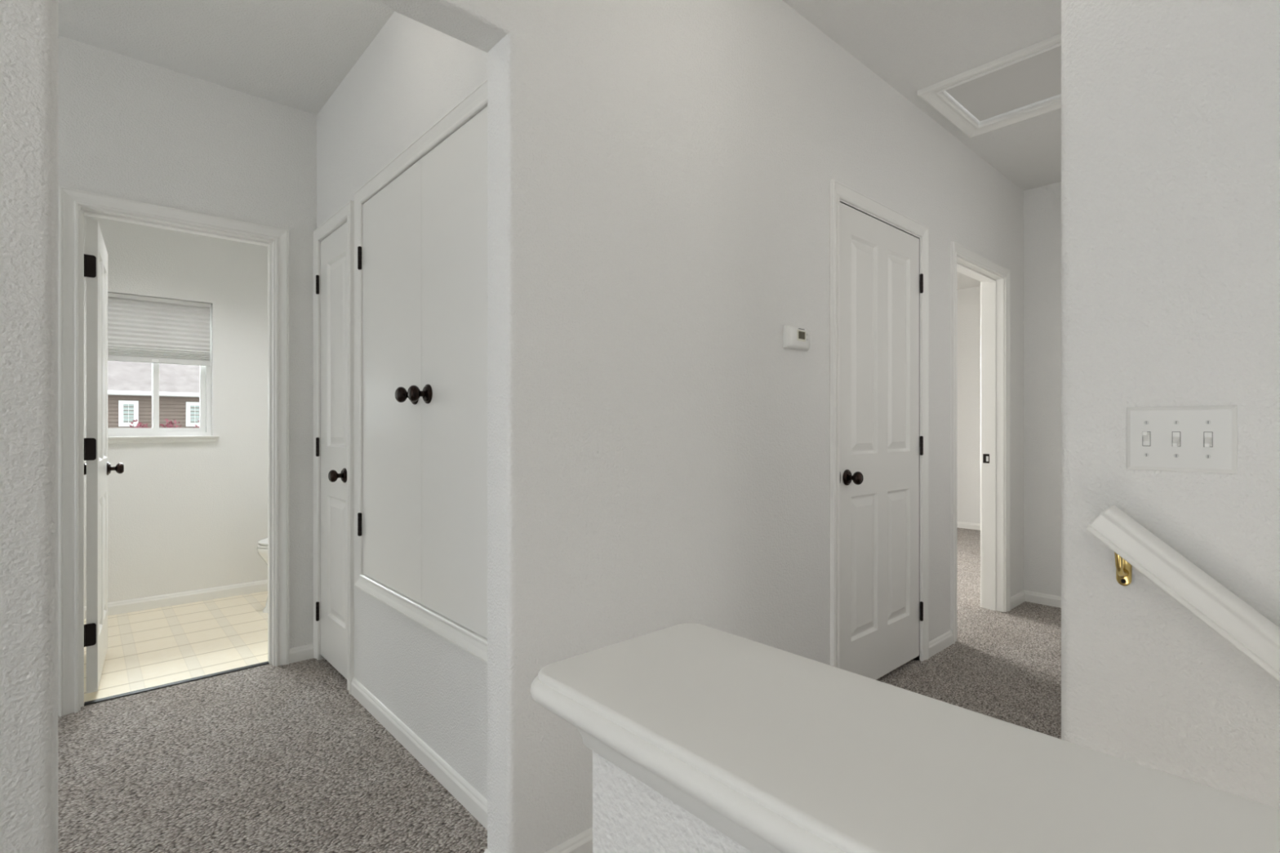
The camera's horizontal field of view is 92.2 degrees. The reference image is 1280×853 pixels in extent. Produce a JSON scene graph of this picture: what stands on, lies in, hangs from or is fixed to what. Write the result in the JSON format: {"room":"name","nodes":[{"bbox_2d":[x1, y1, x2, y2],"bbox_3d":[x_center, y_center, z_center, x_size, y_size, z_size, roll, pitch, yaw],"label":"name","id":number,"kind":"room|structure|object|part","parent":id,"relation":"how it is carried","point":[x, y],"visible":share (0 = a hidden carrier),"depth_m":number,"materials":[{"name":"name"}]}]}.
{"room":"upstairs hallway","nodes":[
{"label":"upstairs hallway","id":0,"kind":"room"},
{"bbox_2d":[84,215,267,606],"bbox_3d":[-1.540,1.190,5.281,10.000,5.680,0.160,0,0,-42],"label":"wall","id":1,"kind":"structure","parent":0,"point":[183,517],"depth_m":3.97,"materials":[{"name":"white paint"}]},
{"bbox_2d":[85,304,219,443],"bbox_3d":[-3.050,-0.353,3.876,0.650,0.910,0.178,0,0,-42],"label":"window","id":2,"kind":"structure","parent":1,"relation":"in","point":[155,434],"depth_m":3.93,"materials":[{"name":"white plastic"}]},
{"bbox_3d":[-3.157,-0.372,3.816,0.283,0.823,0.028,0,0,-42],"label":"sash","id":3,"kind":"part","parent":2,"relation":"part of","materials":[{"name":"white plastic"}]},
{"bbox_3d":[-3.022,0.068,3.845,0.650,0.015,0.093,0,0,-42],"label":"sill","id":4,"kind":"part","parent":2,"relation":"part of","materials":[{"name":"white paint"}]},
{"bbox_2d":[107,292,210,365],"bbox_3d":[-3.031,-0.602,3.859,0.563,0.408,0.040,0,0,-42],"label":"cellular shade","id":5,"kind":"object","parent":2,"relation":"attached to","point":[141,329],"visible":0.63,"depth_m":3.86,"materials":[{"name":"fabric"}]},
{"bbox_3d":[-3.032,-0.413,3.859,0.563,0.029,0.034,0,0,-42],"label":"rail","id":6,"kind":"part","parent":5,"relation":"part of","materials":[{"name":"plastic"}]},
{"bbox_3d":[-2.993,-0.372,4.005,0.278,0.823,0.028,0,0,-42],"label":"sash","id":7,"kind":"part","parent":2,"relation":"part of","materials":[{"name":"white plastic"}]},
{"bbox_2d":[84,579,267,619],"bbox_3d":[-2.301,1.093,3.514,1.660,0.075,1.440,0,0,-42],"label":"baseboard","id":8,"kind":"structure","parent":1,"relation":"attached to","point":[194,596],"depth_m":3.92,"materials":[{"name":"white paint"}]},
{"bbox_2d":[57,35,316,715],"bbox_3d":[-2.631,-0.200,2.164,4.200,2.660,0.120,0,0,-42],"label":"wall","id":9,"kind":"structure","parent":0,"point":[129,127],"depth_m":2.73,"materials":[{"name":"light gray matte wall paint"}]},
{"bbox_2d":[58,186,289,716],"bbox_3d":[-2.223,0.097,2.952,0.799,2.067,0.777,0,0,-42],"label":"door","id":10,"kind":"structure","parent":9,"relation":"in","point":[74,204],"depth_m":2.56,"materials":[{"name":"white paint"}]},
{"bbox_3d":[-2.680,0.208,2.989,0.053,0.054,0.054,0,0,-42],"label":"knob","id":11,"kind":"part","parent":10,"relation":"part of","materials":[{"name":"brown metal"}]},
{"bbox_3d":[-2.592,0.208,3.056,0.053,0.054,0.054,0,0,-42],"label":"knob","id":12,"kind":"part","parent":10,"relation":"part of","materials":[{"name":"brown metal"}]},
{"bbox_2d":[289,644,313,663],"bbox_3d":[-1.630,1.096,2.980,0.126,0.068,0.012,0,0,-42],"label":"baseboard","id":13,"kind":"structure","parent":9,"relation":"attached to","point":[305,652],"depth_m":2.97,"materials":[{"name":"white paint"}]},
{"bbox_2d":[316,11,487,799],"bbox_3d":[-0.909,-0.200,2.366,0.120,2.660,1.890,0,0,-42],"label":"wall","id":14,"kind":"structure","parent":0,"point":[412,73],"depth_m":2.22,"materials":[{"name":"light grey paint"}]},
{"bbox_2d":[312,200,354,694],"bbox_3d":[-1.409,0.087,2.811,0.099,2.085,0.561,0,0,-42],"label":"door","id":15,"kind":"structure","parent":14,"relation":"in","point":[337,249],"depth_m":2.82,"materials":[{"name":"white paint"}]},
{"bbox_3d":[-1.324,0.215,2.682,0.052,0.054,0.054,0,0,-42],"label":"knob","id":16,"kind":"part","parent":15,"relation":"part of","materials":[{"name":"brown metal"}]},
{"bbox_2d":[351,677,487,830],"bbox_3d":[-0.771,1.096,2.115,0.012,0.068,1.332,0,0,-42],"label":"baseboard","id":17,"kind":"structure","parent":14,"relation":"attached to","point":[476,804],"depth_m":2.04,"materials":[{"name":"white paint"}]},
{"bbox_2d":[354,78,487,663],"bbox_3d":[-0.731,-0.154,2.121,0.185,1.635,1.264,0,0,-42],"label":"cupboard","id":18,"kind":"object","parent":14,"relation":"attached to","point":[420,242],"visible":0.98,"depth_m":2.05,"materials":[{"name":"white paint"}]},
{"bbox_3d":[-0.930,-0.154,2.314,0.021,1.513,0.590,0,0,-42],"label":"cupboard door","id":19,"kind":"part","parent":18,"relation":"part of","materials":[{"name":"white paint"}]},
{"bbox_3d":[-0.804,-0.108,2.102,0.052,0.054,0.054,0,0,-42],"label":"knob","id":20,"kind":"part","parent":18,"relation":"part of","materials":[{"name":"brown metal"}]},
{"bbox_3d":[-0.731,-0.108,2.022,0.052,0.054,0.054,0,0,-42],"label":"knob","id":21,"kind":"part","parent":18,"relation":"part of","materials":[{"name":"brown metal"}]},
{"bbox_3d":[-0.547,-0.154,1.890,0.021,1.513,0.552,0,0,-42],"label":"cupboard door","id":22,"kind":"part","parent":18,"relation":"part of","materials":[{"name":"white paint"}]},
{"bbox_2d":[0,0,1023,852],"bbox_3d":[0.817,-0.200,2.571,9.860,2.660,0.122,0,0,-42],"label":"wall","id":23,"kind":"structure","parent":0,"point":[660,172],"depth_m":1.72,"materials":[{"name":"light gray wall paint"}]},
{"bbox_2d":[484,826,592,852],"bbox_3d":[0.181,1.096,1.980,1.440,0.068,0.125,0,0,-42],"label":"baseboard","id":24,"kind":"structure","parent":23,"relation":"attached to","point":[582,842],"depth_m":1.59,"materials":[{"name":"white paint"}]},
{"bbox_2d":[782,324,809,351],"bbox_3d":[0.577,-0.323,2.250,0.146,0.080,0.030,0,0,-42],"label":"thermostat","id":25,"kind":"object","parent":23,"relation":"attached to","point":[797,338],"visible":1,"depth_m":2.22,"materials":[{"name":"white plastic"}]},
{"bbox_2d":[830,178,928,679],"bbox_3d":[1.058,0.080,2.732,0.872,2.100,0.162,0,0,-42],"label":"door","id":26,"kind":"structure","parent":23,"relation":"in","point":[874,264],"depth_m":2.69,"materials":[{"name":"white paint"}]},
{"bbox_3d":[0.869,0.208,2.486,0.054,0.054,0.052,0,0,-42],"label":"knob","id":27,"kind":"part","parent":26,"relation":"part of","materials":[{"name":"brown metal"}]},
{"bbox_2d":[928,630,952,657],"bbox_3d":[1.511,1.096,3.107,0.299,0.068,0.012,0,0,-42],"label":"baseboard","id":28,"kind":"structure","parent":23,"relation":"attached to","point":[943,642],"depth_m":3.10,"materials":[{"name":"white paint"}]},
{"bbox_2d":[950,240,1010,644],"bbox_3d":[1.898,0.084,3.548,0.865,2.093,0.158,0,0,-42],"label":"door frame","id":29,"kind":"structure","parent":23,"relation":"in","point":[994,278],"depth_m":3.77,"materials":[{"name":"white paint"}]},
{"bbox_3d":[1.851,0.084,3.600,0.865,2.093,0.018,0,0,-42],"label":"casing","id":30,"kind":"part","parent":29,"relation":"part of","materials":[{"name":"white paint"}]},
{"bbox_3d":[2.147,0.199,3.823,0.004,0.057,0.037,0,0,-42],"label":"strike plate","id":31,"kind":"part","parent":29,"relation":"part of","materials":[{"name":"brown metal"}]},
{"bbox_2d":[57,527,1061,852],"bbox_3d":[1.001,1.200,2.368,9.860,0.140,7.570,0,0,-42],"label":"floor","id":32,"kind":"structure","parent":0,"point":[268,758],"depth_m":2.25,"materials":[{"name":"grey carpet"}]},
{"bbox_2d":[84,661,269,706],"bbox_3d":[-2.013,1.126,2.727,0.662,0.008,0.033,0,0,-42],"label":"threshold","id":33,"kind":"object","parent":32,"relation":"on","point":[109,698],"visible":0.9,"depth_m":2.69,"materials":[{"name":"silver metal"}]},
{"bbox_2d":[257,537,267,613],"bbox_3d":[-2.064,0.743,3.958,0.683,0.775,0.440,0,0,-42],"label":"toilet","id":34,"kind":"object","parent":32,"relation":"on","point":[262,548],"visible":0.07,"depth_m":3.72,"materials":[{"name":"white ceramic"}]},
{"bbox_3d":[-2.135,0.726,3.894,0.484,0.017,0.352,0,0,-42],"label":"seat","id":35,"kind":"part","parent":34,"relation":"part of","materials":[{"name":"white plastic"}]},
{"bbox_3d":[-2.134,0.703,3.894,0.483,0.024,0.352,0,0,-42],"label":"lid","id":36,"kind":"part","parent":34,"relation":"part of","materials":[{"name":"white plastic"}]},
{"bbox_2d":[57,0,1061,289],"bbox_3d":[1.001,-1.590,2.368,9.860,0.120,7.570,0,0,-42],"label":"ceiling","id":37,"kind":"structure","parent":0,"point":[295,54],"depth_m":2.42,"materials":[{"name":"white paint"}]},
{"bbox_2d":[917,33,1061,137],"bbox_3d":[1.764,-1.544,2.720,0.622,0.072,0.805,0,0,-42],"label":"attic hatch","id":38,"kind":"object","parent":37,"relation":"attached to","point":[1030,76],"visible":0.61,"depth_m":2.83,"materials":[{"name":"white paint"}]},
{"bbox_3d":[1.764,-1.552,2.718,0.471,0.016,0.654,0,0,-42],"label":"hatch panel","id":39,"kind":"part","parent":38,"relation":"part of","materials":[{"name":"white paint"}]},
{"bbox_2d":[592,751,752,852],"bbox_3d":[1.045,1.730,-0.604,0.119,3.000,3.102,0,0,-42],"label":"wall","id":40,"kind":"structure","parent":0,"point":[629,815],"depth_m":0.47,"materials":[{"name":"light gray textured wall paint"}]},
{"bbox_2d":[530,622,1279,852],"bbox_3d":[1.031,0.231,-0.588,0.204,0.062,3.144,0,0,-42],"label":"ledge","id":41,"kind":"object","parent":40,"relation":"on","point":[775,750],"visible":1,"depth_m":0.37,"materials":[{"name":"white paint"}]},
{"bbox_2d":[956,286,980,524],"bbox_3d":[4.656,1.190,5.780,0.140,5.680,7.730,0,0,-42],"label":"wall","id":42,"kind":"structure","parent":0,"point":[968,300],"depth_m":6.81,"materials":[{"name":"light gray wall paint"}]},
{"bbox_2d":[956,521,980,530],"bbox_3d":[1.763,1.096,5.834,4.080,0.068,3.450,0,0,-42],"label":"baseboard","id":43,"kind":"structure","parent":42,"relation":"attached to","point":[959,524],"depth_m":6.80,"materials":[{"name":"white paint"}]},
{"bbox_2d":[1023,181,1061,596],"bbox_3d":[3.875,-0.200,2.558,0.120,2.660,3.998,0,0,-42],"label":"wall","id":44,"kind":"structure","parent":0,"point":[1042,204],"depth_m":3.92,"materials":[{"name":"white paint"}]},
{"bbox_2d":[1010,590,1061,609],"bbox_3d":[2.695,1.096,3.544,0.308,0.068,0.952,0,0,-42],"label":"baseboard","id":45,"kind":"structure","parent":44,"relation":"attached to","point":[1024,596],"depth_m":3.90,"materials":[{"name":"white paint"}]},
{"bbox_2d":[1061,0,1279,808],"bbox_3d":[1.887,0.850,0.119,0.120,4.760,3.046,0,0,-42],"label":"wall","id":46,"kind":"structure","parent":0,"point":[1171,108],"depth_m":1.08,"materials":[{"name":"white paint"}]},
{"bbox_2d":[1126,405,1237,474],"bbox_3d":[0.933,0.022,1.069,0.022,0.114,0.146,0,0,-42],"label":"light switch","id":47,"kind":"object","parent":46,"relation":"attached to","point":[1199,438],"visible":1,"depth_m":1.07,"materials":[{"name":"white plastic"}]},
{"bbox_2d":[1085,505,1279,681],"bbox_3d":[1.593,1.087,0.298,0.076,1.891,2.269,0,0,-42],"label":"handrail","id":48,"kind":"object","parent":46,"relation":"attached to","point":[1238,623],"visible":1,"depth_m":1.01,"materials":[{"name":"white paint"}]},
{"bbox_3d":[0.869,0.247,1.113,0.051,0.057,0.017,0,0,-42],"label":"arm","id":49,"kind":"part","parent":48,"relation":"part of","materials":[{"name":"gold metal"}]},
{"label":"outside","id":50,"kind":"structure","parent":0,"visible":0},
{"bbox_3d":[-24.650,4.180,42.174,100.000,0.300,84.370,0,0,-42],"label":"ground","id":51,"kind":"structure","parent":50,"visible":0},
{"bbox_2d":[128,418,148,427],"bbox_3d":[-18.935,1.874,23.326,0.895,4.313,0.930,0,0,-11],"label":"shrub","id":52,"kind":"object","parent":51,"relation":"on","point":[135,420],"visible":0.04,"depth_m":23.34,"materials":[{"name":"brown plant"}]},
{"bbox_2d":[107,360,199,427],"bbox_3d":[-26.886,-0.560,34.955,20.000,9.180,9.280,0,0,-42],"label":"house","id":53,"kind":"structure","parent":51,"relation":"on","point":[129,383],"depth_m":31.62,"materials":[{"name":"brown"}]},
{"bbox_3d":[-25.547,-0.645,30.790,0.560,1.090,0.015,0,0,-42],"label":"pane","id":54,"kind":"part","parent":53,"relation":"part of","materials":[{"name":"clear glass"}]},
{"bbox_3d":[-23.537,-0.645,32.608,0.580,1.090,0.015,0,0,-42],"label":"pane","id":55,"kind":"part","parent":53,"relation":"part of","materials":[{"name":"clear glass"}]},
{"bbox_2d":[159,418,182,427],"bbox_3d":[-18.229,1.867,23.954,0.993,4.326,0.978,0,0,-42],"label":"shrub","id":56,"kind":"object","parent":51,"relation":"on","point":[170,424],"visible":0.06,"depth_m":23.86,"materials":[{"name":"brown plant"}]}
]}

